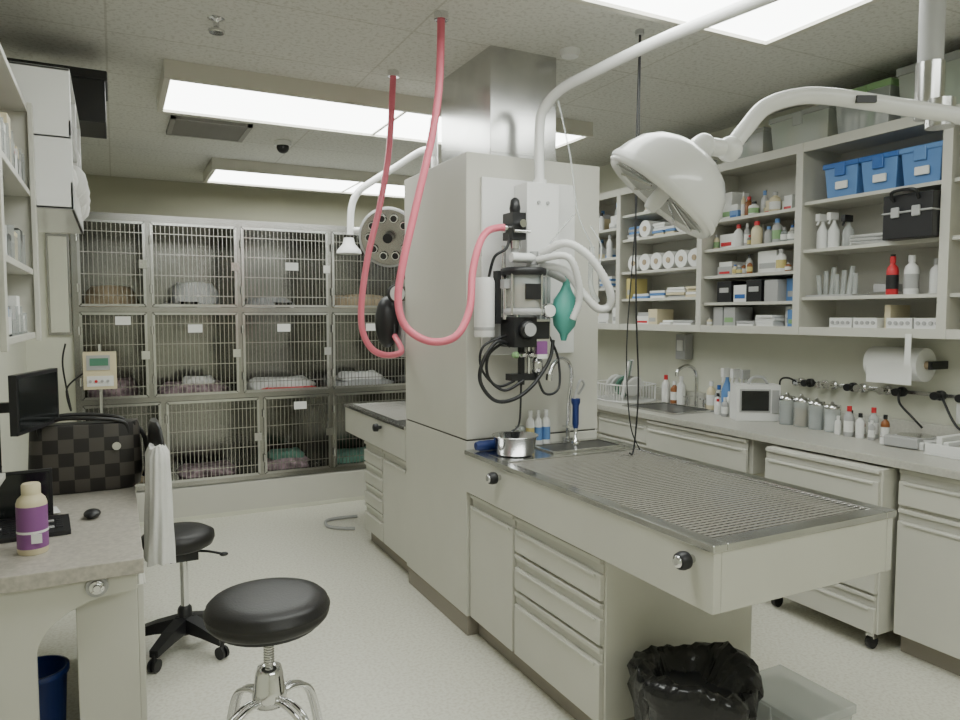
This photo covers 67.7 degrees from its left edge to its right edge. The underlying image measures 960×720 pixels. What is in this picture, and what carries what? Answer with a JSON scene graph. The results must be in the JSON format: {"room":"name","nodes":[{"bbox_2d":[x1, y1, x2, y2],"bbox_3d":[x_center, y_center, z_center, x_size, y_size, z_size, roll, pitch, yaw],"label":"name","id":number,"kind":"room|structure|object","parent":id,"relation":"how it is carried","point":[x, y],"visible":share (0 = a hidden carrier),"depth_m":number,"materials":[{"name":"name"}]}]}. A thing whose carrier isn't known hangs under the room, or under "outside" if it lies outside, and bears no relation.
{"room":"veterinary treatment room","nodes":[
{"label":"veterinary treatment room","id":0,"kind":"room"},
{"bbox_2d":[0,341,28,471],"bbox_3d":[-1.715,0.011,2.049,0.100,2.800,9.800,-2,4,-27],"label":"wall","id":1,"kind":"structure","parent":0,"point":[14,450],"depth_m":4.13,"materials":[{"name":"paint"}]},
{"bbox_2d":[0,44,41,351],"bbox_3d":[-1.298,-0.425,1.663,0.312,0.820,1.785,-2,4,-27],"label":"open shelving unit","id":2,"kind":"object","parent":1,"relation":"attached to","point":[18,203],"visible":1,"depth_m":2.46,"materials":[{"name":"laminate"}]},
{"bbox_2d":[0,112,24,336],"bbox_3d":[-1.494,-0.397,2.054,0.255,0.654,0.814,-2,4,-27],"label":"bottles","id":3,"kind":"object","parent":2,"relation":"on","point":[13,236],"visible":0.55,"depth_m":2.18,"materials":[{"name":"white plastic"}]},
{"bbox_2d":[8,61,90,233],"bbox_3d":[-1.841,-0.812,2.877,0.466,0.500,0.880,-2,4,-27],"label":"cabinet","id":4,"kind":"object","parent":1,"relation":"attached to","point":[63,200],"visible":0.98,"depth_m":2.56,"materials":[{"name":"white laminate"}]},
{"bbox_2d":[6,57,107,138],"bbox_3d":[-2.048,-1.218,3.348,0.547,0.240,0.370,-2,4,-27],"label":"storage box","id":5,"kind":"object","parent":1,"relation":"attached to","point":[90,86],"visible":0.34,"depth_m":3.29,"materials":[{"name":"black plastic"}]},
{"bbox_2d":[25,232,76,422],"bbox_3d":[-2.995,-0.173,4.982,0.288,2.800,0.080,-2,4,-27],"label":"partition panel","id":6,"kind":"object","parent":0,"point":[46,353],"visible":0.21,"depth_m":4.96,"materials":[{"name":"paint"}]},
{"bbox_2d":[45,233,71,334],"bbox_3d":[-2.913,-0.521,4.945,0.140,0.700,0.022,-2,4,-27],"label":"notice board","id":7,"kind":"object","parent":6,"relation":"attached to","point":[57,245],"visible":0.98,"depth_m":4.93,"materials":[{"name":"metal"}]},
{"bbox_2d":[85,174,404,226],"bbox_3d":[-1.970,-0.322,7.352,4.270,2.800,0.100,-2,4,-27],"label":"wall","id":8,"kind":"structure","parent":0,"point":[109,194],"depth_m":6.95,"materials":[{"name":"paint"}]},
{"bbox_2d":[0,0,959,198],"bbox_3d":[0.232,-1.498,2.948,4.470,0.100,9.800,-2,4,-27],"label":"ceiling","id":9,"kind":"structure","parent":0,"point":[692,85],"depth_m":3.48,"materials":[{"name":"paint"}]},
{"bbox_2d":[166,115,252,142],"bbox_3d":[-1.833,-1.556,4.831,0.500,0.020,0.470,-2,4,-27],"label":"ceiling vent","id":10,"kind":"object","parent":9,"relation":"attached to","point":[184,126],"depth_m":4.79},
{"bbox_2d":[207,15,224,35],"bbox_3d":[-1.124,-1.424,3.048,0.070,0.060,0.070,-2,4,-27],"label":"sprinkler head","id":11,"kind":"object","parent":9,"relation":"attached to","point":[215,30],"visible":1,"depth_m":3.04},
{"bbox_2d":[203,157,412,197],"bbox_3d":[-1.182,-1.632,6.592,2.500,0.090,0.680,-2,4,-27],"label":"ceiling light","id":12,"kind":"object","parent":9,"relation":"attached to","point":[219,170],"depth_m":6.24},
{"bbox_2d":[336,171,382,254],"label":"lamp","id":13,"kind":"object","parent":9,"relation":"hanging from","point":[348,247],"depth_m":4.52,"materials":[{"name":"white metal"}]},
{"bbox_2d":[157,59,592,149],"bbox_3d":[-0.562,-1.495,4.410,2.580,0.090,0.680,-2,4,-27],"label":"ceiling light","id":14,"kind":"object","parent":9,"relation":"attached to","point":[184,88],"depth_m":4.06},
{"bbox_2d":[358,69,404,357],"bbox_3d":[-0.485,-0.756,3.804,0.158,1.489,0.486,1,4,15],"label":"hose","id":15,"kind":"object","parent":9,"relation":"hanging from","point":[393,74],"visible":1,"depth_m":3.68,"materials":[{"name":"pink rubber"}]},
{"bbox_2d":[371,207,404,266],"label":"lamp","id":16,"kind":"object","parent":9,"relation":"hanging from","point":[388,243],"depth_m":4.41,"materials":[{"name":"grey metal"}]},
{"bbox_2d":[389,146,425,174],"label":"support arm","id":17,"kind":"object","parent":9,"relation":"hanging from","point":[420,151],"depth_m":4.47,"materials":[{"name":"white metal"}]},
{"bbox_2d":[394,10,509,345],"bbox_3d":[-0.083,-0.757,3.034,0.570,1.389,0.143,-2,4,-32],"label":"hose","id":18,"kind":"object","parent":9,"relation":"hanging from","point":[440,16],"visible":1,"depth_m":2.97,"materials":[{"name":"pink rubber"}]},
{"bbox_2d":[560,46,580,59],"bbox_3d":[0.430,-1.462,3.411,0.100,0.030,0.100,-2,4,-27],"label":"smoke detector","id":19,"kind":"object","parent":9,"relation":"attached to","point":[571,52],"visible":1,"depth_m":3.38,"materials":[{"name":"white plastic"}]},
{"bbox_2d":[626,29,643,454],"bbox_3d":[0.711,-0.514,3.227,0.106,1.899,0.058,-2,4,-27],"label":"cord","id":20,"kind":"object","parent":9,"relation":"hanging from","point":[638,32],"depth_m":3.23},
{"bbox_2d":[534,0,778,178],"bbox_3d":[0.765,-1.117,2.686,0.149,0.628,1.668,-2,4,-34],"label":"support","id":21,"kind":"object","parent":9,"relation":"hanging from","point":[738,8],"visible":1,"depth_m":2.87,"materials":[{"name":"white metal"}]},
{"bbox_2d":[565,0,880,47],"bbox_3d":[0.306,-1.367,2.291,2.500,0.080,0.690,-2,4,-27],"label":"ceiling light","id":22,"kind":"object","parent":9,"relation":"attached to","point":[768,25],"depth_m":2.84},
{"bbox_2d":[611,0,959,238],"bbox_3d":[0.873,-0.842,1.835,1.111,1.070,0.317,-1,4,-10],"label":"lamp","id":23,"kind":"object","parent":9,"relation":"hanging from","point":[677,178],"visible":1,"depth_m":1.78,"materials":[{"name":"grey plastic"}]},
{"bbox_2d":[37,499,959,719],"bbox_3d":[0.232,1.396,3.130,4.470,0.100,9.800,-2,4,-27],"label":"floor","id":24,"kind":"structure","parent":0,"point":[382,650],"depth_m":3.20,"materials":[{"name":"plastic"}]},
{"bbox_2d":[37,655,69,719],"bbox_3d":[-1.471,1.208,2.384,0.190,0.370,0.190,-2,4,-27],"label":"trash bin","id":25,"kind":"object","parent":24,"relation":"on","point":[52,669],"visible":0.5,"depth_m":2.36,"materials":[{"name":"blue plastic"}]},
{"bbox_2d":[0,486,147,719],"bbox_3d":[-1.676,0.983,2.827,0.614,0.762,1.460,-2,4,-27],"label":"desk","id":26,"kind":"object","parent":24,"relation":"on","point":[96,570],"visible":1,"depth_m":2.33,"materials":[{"name":"laminate"}]},
{"bbox_2d":[0,368,58,472],"bbox_3d":[-1.915,0.322,2.920,0.224,0.550,0.400,-1,4,-10],"label":"monitor","id":27,"kind":"object","parent":26,"relation":"on","point":[33,404],"visible":0.79,"depth_m":2.86,"materials":[{"name":"black plastic"}]},
{"bbox_2d":[15,481,48,555],"bbox_3d":[-1.472,0.518,2.350,0.092,0.230,0.094,-2,4,-27],"label":"lotion bottle","id":28,"kind":"object","parent":26,"relation":"on","point":[31,508],"visible":1,"depth_m":2.32,"materials":[{"name":"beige plastic"}]},
{"bbox_2d":[0,468,70,543],"bbox_3d":[-1.663,0.520,2.563,0.330,0.200,0.250,-2,4,-32],"label":"computer","id":29,"kind":"object","parent":26,"relation":"on","point":[10,489],"visible":0.47,"depth_m":2.65,"materials":[{"name":"black plastic"}]},
{"bbox_2d":[28,412,147,494],"bbox_3d":[-1.744,0.408,3.202,0.480,0.339,0.172,-2,4,-27],"label":"handbag","id":30,"kind":"object","parent":26,"relation":"on","point":[104,452],"visible":0.76,"depth_m":3.14,"materials":[{"name":"leather"}]},
{"bbox_2d":[62,343,116,412],"bbox_3d":[-2.615,0.555,4.939,0.436,1.350,0.239,-2,4,-27],"label":"stand","id":31,"kind":"object","parent":24,"relation":"on","point":[100,367],"visible":0.62,"depth_m":4.81,"materials":[{"name":"beige plastic"}]},
{"bbox_2d":[141,418,229,672],"bbox_3d":[-1.374,0.799,3.306,0.511,1.069,0.488,-2,4,-27],"label":"office chair","id":32,"kind":"object","parent":24,"relation":"on","point":[190,537],"visible":0.59,"depth_m":3.23,"materials":[{"name":"black plastic"}]},
{"bbox_2d":[143,443,175,566],"bbox_3d":[-1.384,0.613,3.082,0.130,0.506,0.268,-2,4,-27],"label":"lab coat","id":33,"kind":"object","parent":32,"relation":"on","point":[159,536],"visible":0.99,"depth_m":3.00,"materials":[{"name":"white fabric"}]},
{"bbox_2d":[70,211,405,491],"bbox_3d":[-1.550,-0.095,6.032,3.230,2.012,0.755,-2,4,-27],"label":"cage","id":34,"kind":"object","parent":24,"relation":"on","point":[237,343],"visible":0.62,"depth_m":5.82,"materials":[{"name":"metal"}]},
{"bbox_2d":[84,285,138,306],"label":"folded towel","id":35,"kind":"object","parent":34,"relation":"in","point":[112,291],"depth_m":5.24,"materials":[{"name":"grey fabric"}]},
{"bbox_2d":[87,377,139,396],"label":"folded towel","id":36,"kind":"object","parent":34,"relation":"in","point":[124,381],"depth_m":5.31,"materials":[{"name":"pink fabric"}]},
{"bbox_2d":[163,282,218,303],"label":"folded towel","id":37,"kind":"object","parent":34,"relation":"in","point":[179,288],"depth_m":5.60,"materials":[{"name":"grey fabric"}]},
{"bbox_2d":[157,375,228,393],"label":"folded towel","id":38,"kind":"object","parent":34,"relation":"in","point":[186,388],"depth_m":5.57,"materials":[{"name":"grey fabric"}]},
{"bbox_2d":[175,460,236,477],"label":"folded towel","id":39,"kind":"object","parent":34,"relation":"in","point":[204,465],"depth_m":5.67,"materials":[{"name":"pink fabric"}]},
{"bbox_2d":[115,263,375,408],"bbox_3d":[-1.725,-0.178,5.534,1.950,1.160,0.004,-2,4,-27],"label":"card","id":40,"kind":"object","parent":34,"relation":"attached to","point":[119,320],"visible":0.92,"depth_m":5.61,"materials":[{"name":"white paper"}]},
{"bbox_2d":[245,297,294,307],"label":"folded towel","id":41,"kind":"object","parent":34,"relation":"in","point":[263,300],"depth_m":5.85,"materials":[{"name":"grey fabric"}]},
{"bbox_2d":[246,375,315,389],"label":"folded towel","id":42,"kind":"object","parent":34,"relation":"in","point":[252,385],"depth_m":5.86,"materials":[{"name":"white fabric"}]},
{"bbox_2d":[267,447,308,469],"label":"folded towel","id":43,"kind":"object","parent":34,"relation":"in","point":[286,452],"depth_m":5.93,"materials":[{"name":"green fabric"}]},
{"bbox_2d":[337,446,365,462],"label":"folded towel","id":44,"kind":"object","parent":34,"relation":"in","point":[345,450],"depth_m":6.18,"materials":[{"name":"green fabric"}]},
{"bbox_2d":[336,370,393,385],"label":"folded towel","id":45,"kind":"object","parent":34,"relation":"in","point":[371,372],"depth_m":6.18,"materials":[{"name":"white fabric"}]},
{"bbox_2d":[136,468,366,525],"bbox_3d":[-1.550,1.036,6.103,3.230,0.245,0.755,-2,4,-27],"label":"plinth","id":46,"kind":"object","parent":24,"relation":"on","point":[197,502],"visible":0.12,"depth_m":5.61,"materials":[{"name":"laminate"}]},
{"bbox_2d":[203,577,329,719],"bbox_3d":[-0.638,1.054,2.170,0.416,0.704,0.416,-1,4,-11],"label":"stool","id":47,"kind":"object","parent":24,"relation":"on","point":[266,613],"visible":1,"depth_m":2.10,"materials":[{"name":"leather"}]},
{"bbox_2d":[324,515,357,529],"bbox_3d":[-1.032,1.199,5.273,0.239,0.024,0.343,0,4,-6],"label":"hose","id":48,"kind":"object","parent":24,"relation":"on","point":[348,516],"visible":1,"depth_m":5.25,"materials":[{"name":"grey plastic"}]},
{"bbox_2d":[344,400,408,572],"bbox_3d":[-0.367,0.787,4.791,0.849,0.907,1.197,-2,4,-27],"label":"base cabinet","id":49,"kind":"object","parent":24,"relation":"on","point":[382,424],"visible":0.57,"depth_m":4.49,"materials":[{"name":"laminate"}]},
{"bbox_2d":[404,152,599,635],"bbox_3d":[0.092,0.152,3.874,0.753,2.290,0.790,-2,4,-27],"label":"column","id":50,"kind":"structure","parent":24,"relation":"on","point":[448,411],"depth_m":3.58,"materials":[{"name":"paint"}]},
{"bbox_2d":[375,279,405,356],"bbox_3d":[-0.501,-0.239,4.114,0.190,0.440,0.199,-2,4,-27],"label":"bag","id":51,"kind":"object","parent":50,"relation":"attached to","point":[387,324],"visible":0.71,"depth_m":4.08,"materials":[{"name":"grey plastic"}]},
{"bbox_2d":[481,231,506,276],"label":"mounting plate","id":52,"kind":"object","parent":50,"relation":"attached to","point":[493,243],"depth_m":3.35,"materials":[{"name":"white metal"}]},
{"bbox_2d":[441,45,556,162],"bbox_3d":[0.083,-1.239,3.692,0.375,0.510,0.580,-2,4,-27],"label":"shaft","id":53,"kind":"object","parent":50,"relation":"on","point":[490,104],"visible":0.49,"depth_m":3.45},
{"bbox_2d":[481,177,574,255],"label":"mounting plate","id":54,"kind":"object","parent":50,"relation":"attached to","point":[548,209],"depth_m":3.34,"materials":[{"name":"white metal"}]},
{"bbox_2d":[474,198,615,431],"bbox_3d":[0.289,-0.207,3.321,0.646,1.064,0.302,0,4,-6],"label":"machine","id":55,"kind":"object","parent":50,"relation":"attached to","point":[526,290],"visible":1,"depth_m":3.23,"materials":[{"name":"grey plastic"}]},
{"bbox_2d":[550,318,573,352],"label":"mounting plate","id":56,"kind":"object","parent":50,"relation":"attached to","point":[567,346],"depth_m":3.56,"materials":[{"name":"white plastic"}]},
{"bbox_2d":[464,437,896,719],"bbox_3d":[0.616,0.909,2.857,0.858,0.907,1.576,-2,4,-27],"label":"table","id":57,"kind":"object","parent":24,"relation":"on","point":[581,562],"visible":0.98,"depth_m":2.56,"materials":[{"name":"laminate"}]},
{"bbox_2d":[474,440,495,450],"bbox_3d":[0.051,0.399,3.353,0.156,0.047,0.048,-2,4,-24],"label":"electric clipper","id":58,"kind":"object","parent":57,"relation":"on","point":[483,445],"visible":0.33,"depth_m":3.32,"materials":[{"name":"blue plastic"}]},
{"bbox_2d":[492,431,538,457],"bbox_3d":[0.159,0.384,3.243,0.212,0.092,0.212,-2,4,-27],"label":"steel bowl","id":59,"kind":"object","parent":57,"relation":"on","point":[509,444],"visible":1,"depth_m":3.18,"materials":[{"name":"silver metal"}]},
{"bbox_2d":[526,409,549,444],"bbox_3d":[0.284,0.330,3.491,0.132,0.170,0.043,-2,4,-27],"label":"bottle","id":60,"kind":"object","parent":57,"relation":"on","point":[541,427],"visible":0.9,"depth_m":3.48,"materials":[{"name":"white plastic"}]},
{"bbox_2d":[545,356,573,441],"bbox_3d":[0.392,0.197,3.458,0.065,0.439,0.291,2,4,25],"label":"gooseneck faucet","id":61,"kind":"object","parent":57,"relation":"on","point":[567,437],"visible":0.98,"depth_m":3.54,"materials":[{"name":"silver metal"}]},
{"bbox_2d":[535,438,624,453],"bbox_3d":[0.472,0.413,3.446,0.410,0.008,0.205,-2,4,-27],"label":"sink basin","id":62,"kind":"object","parent":57,"relation":"on","point":[590,444],"visible":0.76,"depth_m":3.44,"materials":[{"name":"grey metal"}]},
{"bbox_2d":[571,379,584,444],"bbox_3d":[0.479,0.251,3.496,0.043,0.319,0.084,3,5,43],"label":"sprayer","id":63,"kind":"object","parent":62,"relation":"on","point":[575,401],"visible":1,"depth_m":3.47,"materials":[{"name":"blue plastic"}]},
{"bbox_2d":[627,641,763,719],"bbox_3d":[0.710,1.183,2.367,0.440,0.421,0.435,-2,4,-27],"label":"trash can","id":64,"kind":"object","parent":24,"relation":"on","point":[697,680],"visible":1,"depth_m":2.33,"materials":[{"name":"black plastic"}]},
{"bbox_2d":[595,379,959,675],"bbox_3d":[1.716,0.785,4.159,0.642,0.990,4.950,-2,4,-27],"label":"base cabinet","id":65,"kind":"object","parent":24,"relation":"on","point":[927,577],"visible":0.4,"depth_m":3.22,"materials":[{"name":"laminate"}]},
{"bbox_2d":[597,359,656,402],"bbox_3d":[1.082,0.148,5.386,0.385,0.297,0.485,-2,4,-27],"label":"dish drying rack","id":66,"kind":"object","parent":65,"relation":"on","point":[616,384],"visible":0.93,"depth_m":5.31,"materials":[{"name":"white plastic"}]},
{"bbox_2d":[622,364,713,414],"bbox_3d":[1.331,0.182,4.897,0.480,0.302,0.520,-2,4,-27],"label":"sink","id":67,"kind":"object","parent":65,"relation":"in","point":[660,407],"visible":0.98,"depth_m":4.93,"materials":[{"name":"grey metal"}]},
{"bbox_2d":[661,375,685,404],"label":"soap bottles","id":68,"kind":"object","parent":65,"relation":"on","point":[675,394],"depth_m":5.18,"materials":[{"name":"white plastic"}]},
{"bbox_2d":[706,381,729,416],"label":"soap bottles","id":69,"kind":"object","parent":65,"relation":"on","point":[713,402],"depth_m":4.66,"materials":[{"name":"white plastic"}]},
{"bbox_2d":[721,368,749,403],"bbox_3d":[1.662,0.203,4.651,0.086,0.290,0.232,-2,4,-27],"label":"spray bottles","id":70,"kind":"object","parent":65,"relation":"on","point":[726,373],"visible":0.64,"depth_m":4.69,"materials":[{"name":"white plastic"}]},
{"bbox_2d":[730,375,780,421],"bbox_3d":[1.679,0.229,4.365,0.260,0.273,0.149,0,4,5],"label":"patient monitor","id":71,"kind":"object","parent":65,"relation":"on","point":[749,401],"visible":1,"depth_m":4.30,"materials":[{"name":"white plastic"}]},
{"bbox_2d":[779,392,794,423],"bbox_3d":[1.802,0.283,4.199,0.087,0.187,0.088,-2,4,-27],"label":"glass canister","id":72,"kind":"object","parent":65,"relation":"on","point":[786,412],"visible":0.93,"depth_m":4.17,"materials":[{"name":"grey"}]},
{"bbox_2d":[793,394,809,425],"bbox_3d":[1.847,0.288,4.110,0.087,0.187,0.088,-2,4,-27],"label":"glass canister","id":73,"kind":"object","parent":65,"relation":"on","point":[801,414],"visible":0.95,"depth_m":4.08,"materials":[{"name":"grey"}]},
{"bbox_2d":[808,398,825,428],"bbox_3d":[1.893,0.300,4.021,0.087,0.176,0.088,-2,4,-27],"label":"glass canister","id":74,"kind":"object","parent":65,"relation":"on","point":[816,417],"visible":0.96,"depth_m":4.00,"materials":[{"name":"grey"}]},
{"bbox_2d":[824,401,841,430],"bbox_3d":[1.938,0.311,3.933,0.087,0.165,0.088,-2,4,-27],"label":"glass canister","id":75,"kind":"object","parent":65,"relation":"on","point":[830,419],"visible":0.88,"depth_m":3.91,"materials":[{"name":"grey"}]},
{"bbox_2d":[834,406,889,439],"bbox_3d":[2.000,0.325,3.747,0.110,0.160,0.263,-2,4,-27],"label":"bottles","id":76,"kind":"object","parent":65,"relation":"on","point":[849,424],"visible":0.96,"depth_m":3.71,"materials":[{"name":"white plastic"}]},
{"bbox_2d":[880,432,938,450],"bbox_3d":[2.136,0.393,3.510,0.275,0.054,0.220,-2,4,-33],"label":"tray","id":77,"kind":"object","parent":65,"relation":"on","point":[909,440],"visible":0.84,"depth_m":3.45,"materials":[{"name":"white plastic"}]},
{"bbox_2d":[923,433,959,459],"bbox_3d":[2.234,0.394,3.246,0.300,0.084,0.260,-2,4,-27],"label":"tray","id":78,"kind":"object","parent":65,"relation":"on","point":[948,446],"visible":1,"depth_m":3.25,"materials":[{"name":"white plastic"}]},
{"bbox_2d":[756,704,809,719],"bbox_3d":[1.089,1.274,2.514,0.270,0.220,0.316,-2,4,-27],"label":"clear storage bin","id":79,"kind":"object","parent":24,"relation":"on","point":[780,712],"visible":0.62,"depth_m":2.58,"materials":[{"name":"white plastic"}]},
{"bbox_2d":[765,445,899,648],"bbox_3d":[1.894,0.888,3.629,0.587,0.849,0.645,-2,4,-27],"label":"rolling cart","id":80,"kind":"object","parent":24,"relation":"on","point":[866,603],"visible":0.37,"depth_m":3.33,"materials":[{"name":"laminate"}]},
{"bbox_2d":[597,57,959,476],"bbox_3d":[2.179,-0.113,4.029,0.100,2.800,9.800,-2,4,-27],"label":"wall","id":81,"kind":"structure","parent":0,"point":[774,357],"depth_m":4.46,"materials":[{"name":"paint"}]},
{"bbox_2d":[676,334,692,359],"bbox_3d":[1.479,-0.096,5.191,0.085,0.180,0.100,-2,4,-27],"label":"dispenser","id":82,"kind":"object","parent":81,"relation":"attached to","point":[684,342],"visible":1,"depth_m":5.15,"materials":[{"name":"grey plastic"}]},
{"bbox_2d":[598,104,959,339],"bbox_3d":[1.719,-0.693,4.405,0.335,1.050,4.094,-2,4,-27],"label":"open shelving unit","id":83,"kind":"object","parent":81,"relation":"attached to","point":[797,170],"visible":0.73,"depth_m":4.01,"materials":[{"name":"grey"}]},
{"bbox_2d":[599,235,615,258],"bbox_3d":[0.996,-0.896,5.797,0.232,0.180,0.759,-2,4,-27],"label":"bottles","id":84,"kind":"object","parent":83,"relation":"on","point":[609,252],"visible":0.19,"depth_m":5.65,"materials":[{"name":"white"}]},
{"bbox_2d":[599,203,616,230],"bbox_3d":[1.001,-1.125,5.764,0.250,0.200,0.719,-2,4,-27],"label":"bottles","id":85,"kind":"object","parent":83,"relation":"on","point":[605,222],"visible":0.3,"depth_m":5.67,"materials":[{"name":"white plastic"}]},
{"bbox_2d":[627,220,681,238],"bbox_3d":[1.360,-0.939,5.040,0.215,0.120,0.765,-2,4,-27],"label":"rolls","id":86,"kind":"object","parent":83,"relation":"on","point":[646,228],"visible":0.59,"depth_m":5.11,"materials":[{"name":"white"}]},
{"bbox_2d":[627,279,695,298],"bbox_3d":[1.358,-0.515,5.067,0.199,0.150,0.762,-2,4,-27],"label":"packs","id":87,"kind":"object","parent":83,"relation":"on","point":[690,291],"visible":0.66,"depth_m":5.08,"materials":[{"name":"cardboard"}]},
{"bbox_2d":[628,248,696,270],"bbox_3d":[1.365,-0.699,5.047,0.215,0.120,0.745,-2,4,-27],"label":"rolls","id":88,"kind":"object","parent":83,"relation":"on","point":[682,258],"visible":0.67,"depth_m":4.97,"materials":[{"name":"white"}]},
{"bbox_2d":[637,309,694,324],"bbox_3d":[1.380,-0.323,5.038,0.197,0.150,0.676,-2,4,-27],"label":"packs","id":89,"kind":"object","parent":83,"relation":"on","point":[653,316],"visible":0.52,"depth_m":5.13,"materials":[{"name":"white cardboard"}]},
{"bbox_2d":[707,306,791,326],"bbox_3d":[1.731,-0.267,4.387,0.244,0.120,0.697,-2,4,-27],"label":"medicine boxes","id":90,"kind":"object","parent":83,"relation":"on","point":[732,316],"visible":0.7,"depth_m":4.46,"materials":[{"name":"white"}]},
{"bbox_2d":[713,218,794,248],"bbox_3d":[1.725,-0.766,4.359,0.237,0.140,0.702,-2,4,-27],"label":"bottles","id":91,"kind":"object","parent":83,"relation":"on","point":[758,235],"visible":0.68,"depth_m":4.28,"materials":[{"name":"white plastic"}]},
{"bbox_2d":[717,278,792,301],"bbox_3d":[1.745,-0.418,4.334,0.225,0.130,0.601,-2,4,-27],"label":"boxes","id":92,"kind":"object","parent":83,"relation":"on","point":[750,290],"visible":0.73,"depth_m":4.28,"materials":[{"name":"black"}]},
{"bbox_2d":[717,249,793,274],"bbox_3d":[1.736,-0.590,4.350,0.244,0.130,0.657,-2,4,-27],"label":"bottles","id":93,"kind":"object","parent":83,"relation":"on","point":[781,259],"visible":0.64,"depth_m":4.27,"materials":[{"name":"cardboard"}]},
{"bbox_2d":[738,142,772,158],"bbox_3d":[1.717,-1.299,4.394,0.300,0.160,0.316,-2,4,-27],"label":"storage tote","id":94,"kind":"object","parent":83,"relation":"on","point":[754,148],"visible":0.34,"depth_m":4.29,"materials":[{"name":"white"}]},
{"bbox_2d":[721,190,794,218],"bbox_3d":[1.743,-0.981,4.331,0.236,0.212,0.661,-2,4,-27],"label":"bottles","id":95,"kind":"object","parent":83,"relation":"on","point":[737,204],"visible":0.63,"depth_m":4.43,"materials":[{"name":"white plastic"}]},
{"bbox_2d":[771,108,853,149],"bbox_3d":[1.895,-1.293,4.046,0.300,0.190,0.396,-2,4,-27],"label":"storage tote","id":96,"kind":"object","parent":83,"relation":"on","point":[827,122],"visible":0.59,"depth_m":3.92,"materials":[{"name":"grey"}]},
{"bbox_2d":[816,212,852,248],"bbox_3d":[1.913,-0.700,3.865,0.090,0.190,0.201,-3,4,-35],"label":"squeeze bottle","id":97,"kind":"object","parent":83,"relation":"on","point":[826,238],"visible":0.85,"depth_m":3.86,"materials":[{"name":"white plastic"}]},
{"bbox_2d":[823,158,863,197],"bbox_3d":[2.009,-0.952,3.810,0.290,0.180,0.208,-2,4,-27],"label":"storage bin","id":98,"kind":"object","parent":83,"relation":"on","point":[843,178],"visible":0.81,"depth_m":3.73,"materials":[{"name":"blue"}]},
{"bbox_2d":[849,233,890,244],"bbox_3d":[2.054,-0.619,3.680,0.190,0.052,0.226,-2,4,-27],"label":"packs","id":99,"kind":"object","parent":83,"relation":"on","point":[875,237],"visible":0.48,"depth_m":3.65,"materials":[{"name":"paper"}]},
{"bbox_2d":[846,77,900,131],"bbox_3d":[2.067,-1.286,3.707,0.300,0.220,0.316,-2,4,-27],"label":"storage tote","id":100,"kind":"object","parent":83,"relation":"on","point":[889,86],"visible":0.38,"depth_m":3.62,"materials":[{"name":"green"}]},
{"bbox_2d":[859,150,903,192],"bbox_3d":[2.104,-0.940,3.623,0.290,0.180,0.208,-2,4,-27],"label":"storage bin","id":101,"kind":"object","parent":83,"relation":"on","point":[881,171],"visible":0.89,"depth_m":3.54,"materials":[{"name":"blue"}]},
{"bbox_2d":[829,305,935,328],"bbox_3d":[2.107,-0.219,3.636,0.212,0.120,0.589,-2,4,-27],"label":"racks","id":102,"kind":"object","parent":83,"relation":"on","point":[896,316],"visible":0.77,"depth_m":3.62,"materials":[{"name":"white plastic"}]},
{"bbox_2d":[867,284,902,294],"bbox_3d":[2.118,-0.364,3.712,0.160,0.060,0.120,-2,4,-27],"label":"boxes","id":103,"kind":"object","parent":83,"relation":"on","point":[879,289],"visible":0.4,"depth_m":3.69,"materials":[{"name":"cardboard"}]},
{"bbox_2d":[885,254,898,294],"bbox_3d":[2.057,-0.425,3.565,0.056,0.200,0.057,-2,4,-27],"label":"bottle","id":104,"kind":"object","parent":83,"relation":"on","point":[892,273],"visible":0.97,"depth_m":3.55,"materials":[{"name":"red plastic"}]},
{"bbox_2d":[904,334,911,364],"bbox_3d":[2.047,-0.050,3.420,0.002,0.150,0.030,-2,4,-27],"label":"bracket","id":105,"kind":"object","parent":83,"relation":"hanging from","point":[908,337],"visible":1,"depth_m":3.42,"materials":[{"name":"white"}]},
{"bbox_2d":[881,187,940,240],"bbox_3d":[2.117,-0.693,3.418,0.331,0.232,0.245,-2,4,-27],"label":"equipment case","id":106,"kind":"object","parent":83,"relation":"on","point":[916,215],"visible":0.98,"depth_m":3.34,"materials":[{"name":"black plastic"}]},
{"bbox_2d":[903,255,937,293],"bbox_3d":[2.147,-0.414,3.461,0.166,0.190,0.066,3,4,36],"label":"lotion bottle","id":107,"kind":"object","parent":83,"relation":"on","point":[911,271],"visible":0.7,"depth_m":3.46,"materials":[{"name":"white plastic"}]},
{"bbox_2d":[899,140,942,185],"bbox_3d":[2.199,-0.928,3.436,0.290,0.180,0.208,-2,4,-27],"label":"storage bin","id":108,"kind":"object","parent":83,"relation":"on","point":[922,163],"visible":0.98,"depth_m":3.36,"materials":[{"name":"blue"}]},
{"bbox_2d":[899,58,959,117],"bbox_3d":[2.240,-1.280,3.368,0.300,0.250,0.396,-2,4,-27],"label":"storage tote","id":109,"kind":"object","parent":83,"relation":"on","point":[952,72],"visible":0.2,"depth_m":3.27,"materials":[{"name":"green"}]},
{"bbox_2d":[792,378,959,423],"bbox_3d":[2.174,0.218,3.850,0.080,0.161,1.150,-2,4,-27],"label":"rail","id":110,"kind":"object","parent":81,"relation":"attached to","point":[825,384],"depth_m":3.84,"materials":[{"name":"metal"}]},
{"bbox_2d":[779,377,959,430],"bbox_3d":[2.161,0.209,3.754,0.070,0.259,1.380,-2,4,-28],"label":"power cord","id":111,"kind":"object","parent":110,"relation":"attached to","point":[792,379],"visible":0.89,"depth_m":3.62,"materials":[{"name":"black plastic"}]},
{"bbox_2d":[863,346,947,385],"bbox_3d":[2.177,0.025,3.699,0.200,0.185,0.360,-2,4,-27],"label":"paper towel holder","id":112,"kind":"object","parent":81,"relation":"attached to","point":[881,364],"visible":0.99,"depth_m":3.61,"materials":[{"name":"white"}]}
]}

